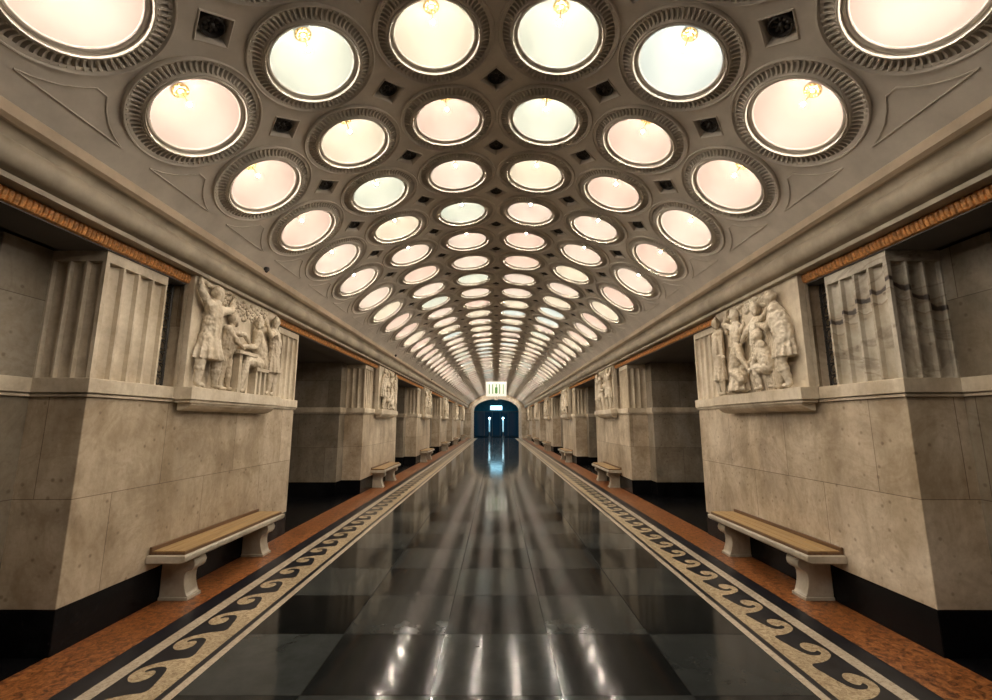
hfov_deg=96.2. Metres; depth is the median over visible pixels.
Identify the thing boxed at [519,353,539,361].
lamp
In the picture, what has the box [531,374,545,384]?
lamp
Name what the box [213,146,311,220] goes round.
lamp
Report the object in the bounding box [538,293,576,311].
lamp
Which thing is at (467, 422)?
archway
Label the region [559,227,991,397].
trim
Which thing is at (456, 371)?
lamp
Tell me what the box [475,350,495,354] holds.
lamp
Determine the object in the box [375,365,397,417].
relief
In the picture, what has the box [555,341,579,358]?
lamp
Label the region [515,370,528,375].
lamp
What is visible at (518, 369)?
lamp
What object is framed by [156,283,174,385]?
iron grille
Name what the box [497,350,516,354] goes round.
lamp
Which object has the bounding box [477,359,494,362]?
lamp
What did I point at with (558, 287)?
lamp
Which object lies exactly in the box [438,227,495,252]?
lamp
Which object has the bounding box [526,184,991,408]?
trim
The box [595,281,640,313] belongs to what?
lamp
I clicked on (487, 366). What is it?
lamp
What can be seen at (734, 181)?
lamp
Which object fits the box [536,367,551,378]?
lamp
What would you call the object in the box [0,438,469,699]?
trim
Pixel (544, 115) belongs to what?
lamp
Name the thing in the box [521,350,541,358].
lamp
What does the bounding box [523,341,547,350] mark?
lamp
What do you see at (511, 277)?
lamp
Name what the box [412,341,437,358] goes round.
lamp
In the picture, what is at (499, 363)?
lamp
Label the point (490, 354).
lamp
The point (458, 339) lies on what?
lamp
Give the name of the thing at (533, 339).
lamp
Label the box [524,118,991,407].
trim
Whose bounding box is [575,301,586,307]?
rosette
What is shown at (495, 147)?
rosette
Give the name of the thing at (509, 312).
lamp
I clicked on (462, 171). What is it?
lamp
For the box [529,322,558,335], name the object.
lamp
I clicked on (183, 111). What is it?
lamp
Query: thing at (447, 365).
lamp
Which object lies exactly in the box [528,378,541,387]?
lamp
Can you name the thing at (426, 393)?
relief
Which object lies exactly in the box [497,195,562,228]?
lamp
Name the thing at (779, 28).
rosette
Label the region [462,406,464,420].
relief
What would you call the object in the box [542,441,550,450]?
bench
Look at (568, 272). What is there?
lamp
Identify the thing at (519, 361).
lamp
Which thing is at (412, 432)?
pier
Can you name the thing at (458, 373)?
lamp
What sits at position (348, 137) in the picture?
lamp
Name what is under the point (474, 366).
lamp
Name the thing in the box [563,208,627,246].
lamp
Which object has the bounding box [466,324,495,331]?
lamp
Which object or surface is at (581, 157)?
rosette
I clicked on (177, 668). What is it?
trim
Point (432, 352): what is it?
lamp
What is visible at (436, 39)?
lamp
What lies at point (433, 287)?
lamp
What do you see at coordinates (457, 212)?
lamp
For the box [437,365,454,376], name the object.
lamp
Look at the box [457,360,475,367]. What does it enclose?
lamp
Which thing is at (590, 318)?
lamp
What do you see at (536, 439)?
bench
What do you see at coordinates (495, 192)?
rosette
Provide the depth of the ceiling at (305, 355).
9.20 m
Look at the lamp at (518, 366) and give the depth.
23.22 m
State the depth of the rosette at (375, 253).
6.89 m
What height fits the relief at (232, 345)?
1.336 m
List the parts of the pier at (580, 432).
fluted panel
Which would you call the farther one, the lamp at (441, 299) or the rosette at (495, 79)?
the lamp at (441, 299)
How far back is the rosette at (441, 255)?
7.93 m
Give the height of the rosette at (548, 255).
0.147 m
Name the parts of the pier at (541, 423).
fluted panel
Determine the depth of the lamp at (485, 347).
18.39 m
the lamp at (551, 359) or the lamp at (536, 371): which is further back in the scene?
the lamp at (536, 371)
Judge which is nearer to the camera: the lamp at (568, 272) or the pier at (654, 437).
the lamp at (568, 272)
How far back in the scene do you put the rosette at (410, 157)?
4.98 m
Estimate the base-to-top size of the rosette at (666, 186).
0.201 m
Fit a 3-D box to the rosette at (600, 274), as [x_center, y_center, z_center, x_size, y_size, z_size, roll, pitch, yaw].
[1.867,-1.341,7.827,0.208,0.201,0.235,-8,-12,41]
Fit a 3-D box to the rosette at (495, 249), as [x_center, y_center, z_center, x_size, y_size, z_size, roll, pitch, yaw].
[0.004,-1.818,7.905,0.216,0.085,0.216,9,-13,-44]
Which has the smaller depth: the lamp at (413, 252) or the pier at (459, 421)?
the lamp at (413, 252)
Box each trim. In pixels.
[0,117,468,407]
[0,184,466,408]
[0,200,460,406]
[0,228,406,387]
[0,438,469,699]
[13,67,979,402]
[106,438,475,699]
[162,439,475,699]
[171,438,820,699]
[471,396,521,437]
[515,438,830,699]
[516,438,879,699]
[521,438,944,699]
[522,438,991,699]
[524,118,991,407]
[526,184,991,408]
[527,200,991,408]
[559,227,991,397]
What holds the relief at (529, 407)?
attached to the pier at (532, 424)
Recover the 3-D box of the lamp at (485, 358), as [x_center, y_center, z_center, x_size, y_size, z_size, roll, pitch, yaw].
[-0.471,0.300,21.121,0.951,0.373,0.958,-1,-9,4]
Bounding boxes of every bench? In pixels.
[145,509,284,600]
[370,461,400,487]
[420,448,434,461]
[441,441,450,450]
[453,437,459,444]
[532,437,538,444]
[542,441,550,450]
[558,447,572,461]
[592,461,621,487]
[708,509,846,600]
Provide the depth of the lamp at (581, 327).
11.42 m
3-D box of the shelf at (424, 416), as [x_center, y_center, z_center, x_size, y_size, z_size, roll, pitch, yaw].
[-2.944,2.860,18.971,0.169,0.220,1.720,0,-9,0]
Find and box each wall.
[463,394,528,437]
[474,399,518,410]
[474,411,518,436]
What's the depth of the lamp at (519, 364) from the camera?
22.27 m
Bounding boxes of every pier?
[0,232,298,657]
[287,363,397,496]
[395,387,429,465]
[429,398,446,451]
[446,403,456,445]
[456,407,462,440]
[529,407,535,440]
[536,403,545,445]
[546,397,562,451]
[562,387,597,465]
[595,363,704,496]
[693,232,991,657]
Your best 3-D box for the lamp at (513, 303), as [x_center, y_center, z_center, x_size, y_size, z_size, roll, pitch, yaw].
[0.488,-1.290,11.335,0.956,0.373,0.959,-5,-11,29]
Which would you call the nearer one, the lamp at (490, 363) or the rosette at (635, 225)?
the rosette at (635, 225)
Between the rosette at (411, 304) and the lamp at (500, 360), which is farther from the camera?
the lamp at (500, 360)
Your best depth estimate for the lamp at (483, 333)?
15.43 m
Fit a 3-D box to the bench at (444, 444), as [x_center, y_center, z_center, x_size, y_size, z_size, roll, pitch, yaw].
[-2.883,5.539,25.694,0.348,0.505,1.860,0,-9,0]
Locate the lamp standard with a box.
[501,417,504,437]
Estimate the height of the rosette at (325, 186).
0.201 m
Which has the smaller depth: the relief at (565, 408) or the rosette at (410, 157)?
the rosette at (410, 157)
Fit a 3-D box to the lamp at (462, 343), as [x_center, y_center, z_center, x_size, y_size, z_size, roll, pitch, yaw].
[-1.411,-0.206,16.181,0.911,0.487,0.959,2,-9,-10]
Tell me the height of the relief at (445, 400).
1.332 m
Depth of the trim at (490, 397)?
45.72 m
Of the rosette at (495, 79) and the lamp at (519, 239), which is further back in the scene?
the lamp at (519, 239)
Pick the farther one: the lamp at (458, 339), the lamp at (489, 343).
the lamp at (489, 343)
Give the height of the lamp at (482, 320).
0.373 m
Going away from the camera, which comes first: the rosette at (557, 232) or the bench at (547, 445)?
the rosette at (557, 232)
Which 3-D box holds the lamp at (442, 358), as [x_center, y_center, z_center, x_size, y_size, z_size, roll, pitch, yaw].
[-2.262,0.449,17.081,0.807,0.605,0.959,-1,-9,4]
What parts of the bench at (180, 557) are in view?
rail, seat, seat frame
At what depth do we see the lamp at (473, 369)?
24.18 m
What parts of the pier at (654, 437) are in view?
fluted panel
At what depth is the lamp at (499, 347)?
18.39 m
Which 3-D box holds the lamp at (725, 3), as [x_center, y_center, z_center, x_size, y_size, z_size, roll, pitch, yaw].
[1.421,-2.433,2.480,0.911,0.487,0.959,-2,-9,10]
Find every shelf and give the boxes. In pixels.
[173,387,279,413]
[375,409,396,417]
[422,414,431,419]
[561,414,570,419]
[596,409,616,417]
[713,387,818,413]
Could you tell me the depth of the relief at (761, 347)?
4.75 m
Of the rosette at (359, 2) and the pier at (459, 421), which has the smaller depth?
the rosette at (359, 2)
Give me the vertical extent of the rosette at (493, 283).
0.085 m
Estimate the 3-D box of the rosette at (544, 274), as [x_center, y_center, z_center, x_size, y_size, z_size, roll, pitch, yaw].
[0.966,-1.536,8.864,0.216,0.147,0.222,9,-13,-43]
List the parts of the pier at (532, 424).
fluted panel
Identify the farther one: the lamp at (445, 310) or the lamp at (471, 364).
the lamp at (471, 364)
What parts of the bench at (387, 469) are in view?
rail, seat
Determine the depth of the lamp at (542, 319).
12.46 m
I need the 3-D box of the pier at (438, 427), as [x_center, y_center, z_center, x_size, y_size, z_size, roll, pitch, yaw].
[-4.223,4.291,25.913,2.394,3.042,4.248,0,-9,0]
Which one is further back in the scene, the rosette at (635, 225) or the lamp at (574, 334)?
the lamp at (574, 334)
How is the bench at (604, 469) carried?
on the trim at (944, 677)
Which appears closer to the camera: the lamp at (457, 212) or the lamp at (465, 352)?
the lamp at (457, 212)
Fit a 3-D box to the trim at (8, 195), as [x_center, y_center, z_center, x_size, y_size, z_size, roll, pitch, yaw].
[-3.025,2.289,22.808,0.046,0.094,46.597,0,-9,0]
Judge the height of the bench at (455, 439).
0.505 m
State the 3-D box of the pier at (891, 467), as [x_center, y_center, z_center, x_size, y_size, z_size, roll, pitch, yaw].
[4.240,0.893,5.002,2.394,3.042,4.248,0,-9,0]
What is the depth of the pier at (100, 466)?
3.50 m
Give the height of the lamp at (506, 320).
0.373 m
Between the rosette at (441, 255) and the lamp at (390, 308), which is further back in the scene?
the lamp at (390, 308)
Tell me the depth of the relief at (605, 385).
11.56 m
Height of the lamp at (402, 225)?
0.487 m
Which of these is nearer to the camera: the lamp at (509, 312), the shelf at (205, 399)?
the shelf at (205, 399)
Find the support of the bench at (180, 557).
on the trim at (47, 677)
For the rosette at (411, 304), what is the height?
0.201 m
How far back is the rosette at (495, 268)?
8.93 m
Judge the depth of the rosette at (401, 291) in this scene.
8.85 m
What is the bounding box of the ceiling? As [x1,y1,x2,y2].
[0,0,991,403]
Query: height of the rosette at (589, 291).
0.201 m
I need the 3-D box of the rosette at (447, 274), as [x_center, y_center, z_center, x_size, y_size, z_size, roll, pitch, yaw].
[-0.957,-1.536,8.864,0.216,0.147,0.222,9,-13,-43]
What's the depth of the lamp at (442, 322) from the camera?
12.47 m
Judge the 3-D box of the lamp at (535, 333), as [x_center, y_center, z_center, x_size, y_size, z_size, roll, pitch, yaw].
[1.427,-0.524,14.223,0.911,0.487,0.959,-2,-9,10]
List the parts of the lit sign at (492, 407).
lit panel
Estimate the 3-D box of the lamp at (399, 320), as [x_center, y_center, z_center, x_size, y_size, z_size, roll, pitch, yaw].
[-2.265,-0.665,10.230,0.808,0.605,0.961,0,-9,0]
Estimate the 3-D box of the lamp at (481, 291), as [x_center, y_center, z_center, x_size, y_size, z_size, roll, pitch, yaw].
[-0.477,-1.449,10.357,0.956,0.373,0.959,5,-11,-29]
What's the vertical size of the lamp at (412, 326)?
0.605 m
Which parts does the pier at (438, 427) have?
fluted panel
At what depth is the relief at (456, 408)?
32.33 m
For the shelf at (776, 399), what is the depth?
4.72 m
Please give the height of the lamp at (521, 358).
0.487 m
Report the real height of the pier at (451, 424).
3.042 m
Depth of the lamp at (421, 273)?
8.55 m
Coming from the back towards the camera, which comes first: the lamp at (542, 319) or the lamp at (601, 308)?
the lamp at (542, 319)
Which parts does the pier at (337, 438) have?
fluted panel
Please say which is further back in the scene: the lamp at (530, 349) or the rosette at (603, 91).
the lamp at (530, 349)
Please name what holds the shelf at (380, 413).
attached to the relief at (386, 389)
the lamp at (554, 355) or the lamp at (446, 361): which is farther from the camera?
the lamp at (446, 361)
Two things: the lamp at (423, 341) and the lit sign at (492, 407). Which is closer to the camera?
the lamp at (423, 341)
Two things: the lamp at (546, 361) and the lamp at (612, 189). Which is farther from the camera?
the lamp at (546, 361)
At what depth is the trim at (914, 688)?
3.67 m
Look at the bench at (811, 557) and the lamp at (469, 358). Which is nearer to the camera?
the bench at (811, 557)
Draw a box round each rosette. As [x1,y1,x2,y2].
[192,8,234,48]
[269,116,299,138]
[314,179,338,193]
[345,221,364,230]
[352,0,362,4]
[366,250,383,258]
[372,79,404,103]
[383,271,397,278]
[396,149,422,164]
[396,288,408,294]
[406,301,417,307]
[413,195,434,206]
[425,228,443,236]
[434,253,449,258]
[442,272,454,276]
[446,287,459,290]
[480,66,512,91]
[483,139,509,155]
[485,187,506,197]
[487,221,505,228]
[488,246,504,252]
[489,266,503,270]
[490,282,501,285]
[533,287,545,290]
[537,272,550,276]
[542,253,557,258]
[549,228,566,236]
[557,195,578,206]
[569,149,595,164]
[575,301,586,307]
[584,288,596,294]
[587,79,620,103]
[594,271,608,278]
[609,250,625,258]
[627,221,646,230]
[653,179,677,193]
[692,116,723,138]
[757,8,799,48]
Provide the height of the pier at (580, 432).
3.042 m
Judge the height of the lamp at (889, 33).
0.605 m
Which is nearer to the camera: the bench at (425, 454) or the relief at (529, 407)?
the bench at (425, 454)
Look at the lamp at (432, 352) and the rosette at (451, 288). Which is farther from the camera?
the lamp at (432, 352)
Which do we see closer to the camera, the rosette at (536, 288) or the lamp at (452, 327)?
the rosette at (536, 288)
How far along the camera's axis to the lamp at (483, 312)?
12.52 m
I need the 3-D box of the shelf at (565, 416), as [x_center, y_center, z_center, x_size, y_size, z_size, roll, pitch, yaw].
[2.965,2.860,18.968,0.169,0.220,1.720,0,-9,0]
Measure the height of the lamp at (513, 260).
0.373 m
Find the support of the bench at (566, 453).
on the trim at (944, 677)
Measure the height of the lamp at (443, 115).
0.373 m
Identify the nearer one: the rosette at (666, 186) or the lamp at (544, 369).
the rosette at (666, 186)
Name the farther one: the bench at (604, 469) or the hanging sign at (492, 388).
the hanging sign at (492, 388)
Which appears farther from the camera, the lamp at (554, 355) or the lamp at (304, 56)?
the lamp at (554, 355)
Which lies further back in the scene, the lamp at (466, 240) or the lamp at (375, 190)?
the lamp at (466, 240)
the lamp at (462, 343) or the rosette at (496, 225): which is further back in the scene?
the lamp at (462, 343)
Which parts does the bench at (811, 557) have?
seat frame, seat, rail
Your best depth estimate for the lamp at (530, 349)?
17.36 m
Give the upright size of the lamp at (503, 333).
0.373 m
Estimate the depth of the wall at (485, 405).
54.29 m
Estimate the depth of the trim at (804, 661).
3.60 m
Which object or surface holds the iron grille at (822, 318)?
attached to the pier at (891, 467)
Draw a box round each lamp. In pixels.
[0,0,177,76]
[121,56,261,167]
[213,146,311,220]
[222,0,290,6]
[245,1,374,111]
[268,200,343,256]
[304,104,400,174]
[305,236,366,281]
[331,262,383,299]
[340,167,417,216]
[351,281,396,313]
[365,209,429,246]
[367,297,406,324]
[372,0,494,84]
[380,309,415,334]
[383,238,437,268]
[390,319,422,341]
[396,261,444,286]
[399,327,428,348]
[400,84,495,151]
[406,334,433,353]
[407,279,449,299]
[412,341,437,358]
[415,293,454,311]
[417,150,495,196]
[418,346,441,362]
[423,304,457,320]
[423,351,444,365]
[427,355,447,369]
[428,314,460,328]
[430,195,495,228]
[431,358,449,372]
[434,322,463,335]
[435,362,452,374]
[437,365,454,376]
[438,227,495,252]
[438,329,465,341]
[441,367,456,378]
[442,335,467,346]
[443,370,457,380]
[445,251,495,271]
[445,341,469,350]
[445,372,459,382]
[447,374,461,384]
[449,345,470,354]
[449,376,461,385]
[451,270,495,286]
[452,350,472,358]
[454,353,473,361]
[455,285,495,298]
[456,357,474,364]
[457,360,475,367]
[459,297,495,308]
[460,363,476,369]
[461,365,477,371]
[462,308,495,317]
[462,368,477,373]
[463,370,478,375]
[464,316,495,325]
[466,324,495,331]
[468,330,495,337]
[470,336,495,342]
[472,341,495,346]
[473,346,495,350]
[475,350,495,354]
[475,353,494,357]
[476,357,494,360]
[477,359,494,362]
[478,362,495,365]
[479,365,494,367]
[479,367,495,369]
[496,270,541,286]
[496,285,536,298]
[496,297,533,308]
[496,308,530,317]
[496,316,526,325]
[496,324,525,331]
[496,330,523,337]
[496,353,516,357]
[496,357,515,360]
[496,359,514,362]
[496,365,512,367]
[497,0,620,84]
[497,84,592,151]
[497,150,574,196]
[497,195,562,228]
[497,227,553,252]
[497,251,546,271]
[497,336,520,342]
[497,346,518,350]
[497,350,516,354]
[498,341,520,346]
[498,362,514,365]
[515,368,529,373]
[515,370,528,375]
[516,365,530,371]
[517,363,533,369]
[518,360,534,367]
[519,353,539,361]
[519,357,536,364]
[521,345,544,354]
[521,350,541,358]
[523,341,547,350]
[524,335,550,346]
[526,329,554,341]
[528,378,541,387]
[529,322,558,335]
[530,376,542,385]
[531,314,563,328]
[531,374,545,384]
[532,372,547,382]
[534,304,569,320]
[535,370,548,380]
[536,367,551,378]
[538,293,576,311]
[538,365,554,376]
[540,362,556,374]
[542,279,585,299]
[542,358,561,371]
[545,355,564,369]
[547,261,595,286]
[549,351,569,365]
[551,346,574,362]
[554,238,609,268]
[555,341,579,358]
[559,334,585,353]
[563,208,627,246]
[564,327,593,348]
[570,319,601,341]
[575,167,651,216]
[577,309,612,334]
[585,297,624,324]
[592,104,688,174]
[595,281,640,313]
[608,262,660,299]
[617,1,747,111]
[625,236,687,281]
[648,200,724,256]
[681,145,779,220]
[702,0,769,6]
[730,55,871,167]
[815,0,991,75]
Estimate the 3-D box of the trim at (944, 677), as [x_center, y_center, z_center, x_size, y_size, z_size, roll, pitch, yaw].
[2.871,5.253,22.323,0.472,0.012,46.597,0,-9,0]
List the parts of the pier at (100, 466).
fluted panel, fluted panel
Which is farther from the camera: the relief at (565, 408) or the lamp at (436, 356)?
the relief at (565, 408)
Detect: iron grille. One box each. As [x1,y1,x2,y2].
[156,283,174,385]
[818,283,836,385]
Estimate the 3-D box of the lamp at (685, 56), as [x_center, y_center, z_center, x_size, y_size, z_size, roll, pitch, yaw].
[1.421,-2.274,3.458,0.911,0.487,0.959,-2,-9,10]
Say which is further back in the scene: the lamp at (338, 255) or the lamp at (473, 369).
the lamp at (473, 369)
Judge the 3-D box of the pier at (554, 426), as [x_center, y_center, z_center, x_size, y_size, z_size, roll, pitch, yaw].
[4.251,4.290,25.908,2.394,3.042,4.248,0,-9,0]
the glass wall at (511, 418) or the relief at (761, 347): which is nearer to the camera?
the relief at (761, 347)
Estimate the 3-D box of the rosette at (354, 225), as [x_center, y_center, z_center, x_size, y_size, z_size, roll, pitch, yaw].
[-1.860,-1.659,5.872,0.208,0.201,0.235,-8,-12,41]
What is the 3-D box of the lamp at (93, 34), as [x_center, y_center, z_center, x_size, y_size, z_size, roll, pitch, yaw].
[-2.269,-1.937,2.401,0.808,0.605,0.961,0,-9,0]
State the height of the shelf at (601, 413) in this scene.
0.220 m
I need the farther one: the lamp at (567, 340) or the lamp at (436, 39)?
the lamp at (567, 340)
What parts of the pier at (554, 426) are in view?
fluted panel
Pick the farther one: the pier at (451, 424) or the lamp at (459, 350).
the pier at (451, 424)
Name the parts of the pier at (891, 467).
fluted panel, fluted panel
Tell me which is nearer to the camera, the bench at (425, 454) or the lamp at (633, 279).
the lamp at (633, 279)
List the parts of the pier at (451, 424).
fluted panel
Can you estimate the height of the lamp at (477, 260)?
0.373 m
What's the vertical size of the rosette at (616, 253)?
0.201 m
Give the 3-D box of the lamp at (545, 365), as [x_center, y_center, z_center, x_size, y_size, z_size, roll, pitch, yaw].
[2.280,0.766,19.035,0.807,0.605,0.959,1,-9,-4]
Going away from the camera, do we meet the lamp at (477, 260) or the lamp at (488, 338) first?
the lamp at (477, 260)
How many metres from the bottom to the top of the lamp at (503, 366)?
0.373 m
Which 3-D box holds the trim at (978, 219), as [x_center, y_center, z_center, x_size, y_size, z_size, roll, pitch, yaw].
[3.291,2.291,22.804,0.442,0.107,46.597,0,-9,0]
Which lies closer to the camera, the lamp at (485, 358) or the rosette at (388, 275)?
the rosette at (388, 275)
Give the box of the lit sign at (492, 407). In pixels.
[490,399,502,409]
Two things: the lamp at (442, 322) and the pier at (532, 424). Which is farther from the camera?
the pier at (532, 424)
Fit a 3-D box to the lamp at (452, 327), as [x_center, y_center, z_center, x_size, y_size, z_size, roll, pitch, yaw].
[-1.413,-0.683,13.246,0.911,0.487,0.959,2,-9,-10]
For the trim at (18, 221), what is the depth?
3.31 m
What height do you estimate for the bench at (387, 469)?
0.505 m
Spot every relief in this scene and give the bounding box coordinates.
[173,275,281,413]
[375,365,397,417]
[422,387,431,419]
[442,397,448,419]
[454,402,458,420]
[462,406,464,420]
[527,406,530,420]
[534,402,537,420]
[544,397,549,419]
[560,387,570,419]
[595,365,616,417]
[711,275,818,413]
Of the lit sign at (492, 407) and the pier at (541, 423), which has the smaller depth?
the pier at (541, 423)
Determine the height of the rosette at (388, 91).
0.147 m
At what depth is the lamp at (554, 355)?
16.31 m
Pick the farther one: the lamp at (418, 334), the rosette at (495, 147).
the lamp at (418, 334)
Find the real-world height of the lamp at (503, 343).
0.373 m
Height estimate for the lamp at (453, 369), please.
0.605 m
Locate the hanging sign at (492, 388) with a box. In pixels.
[486,380,506,395]
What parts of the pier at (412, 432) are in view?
fluted panel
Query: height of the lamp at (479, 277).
0.373 m
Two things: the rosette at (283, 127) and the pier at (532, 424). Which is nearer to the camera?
the rosette at (283, 127)
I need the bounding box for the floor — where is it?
[0,436,991,681]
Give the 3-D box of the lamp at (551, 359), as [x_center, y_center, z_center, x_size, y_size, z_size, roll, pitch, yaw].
[2.279,0.448,17.078,0.807,0.605,0.959,1,-9,-4]
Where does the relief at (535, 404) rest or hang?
attached to the pier at (541, 423)
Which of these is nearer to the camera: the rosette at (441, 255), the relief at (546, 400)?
the rosette at (441, 255)
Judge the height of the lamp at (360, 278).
0.605 m
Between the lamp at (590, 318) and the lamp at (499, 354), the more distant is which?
the lamp at (499, 354)
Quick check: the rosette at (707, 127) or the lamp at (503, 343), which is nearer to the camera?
the rosette at (707, 127)
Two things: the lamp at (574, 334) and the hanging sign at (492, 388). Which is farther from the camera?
the hanging sign at (492, 388)

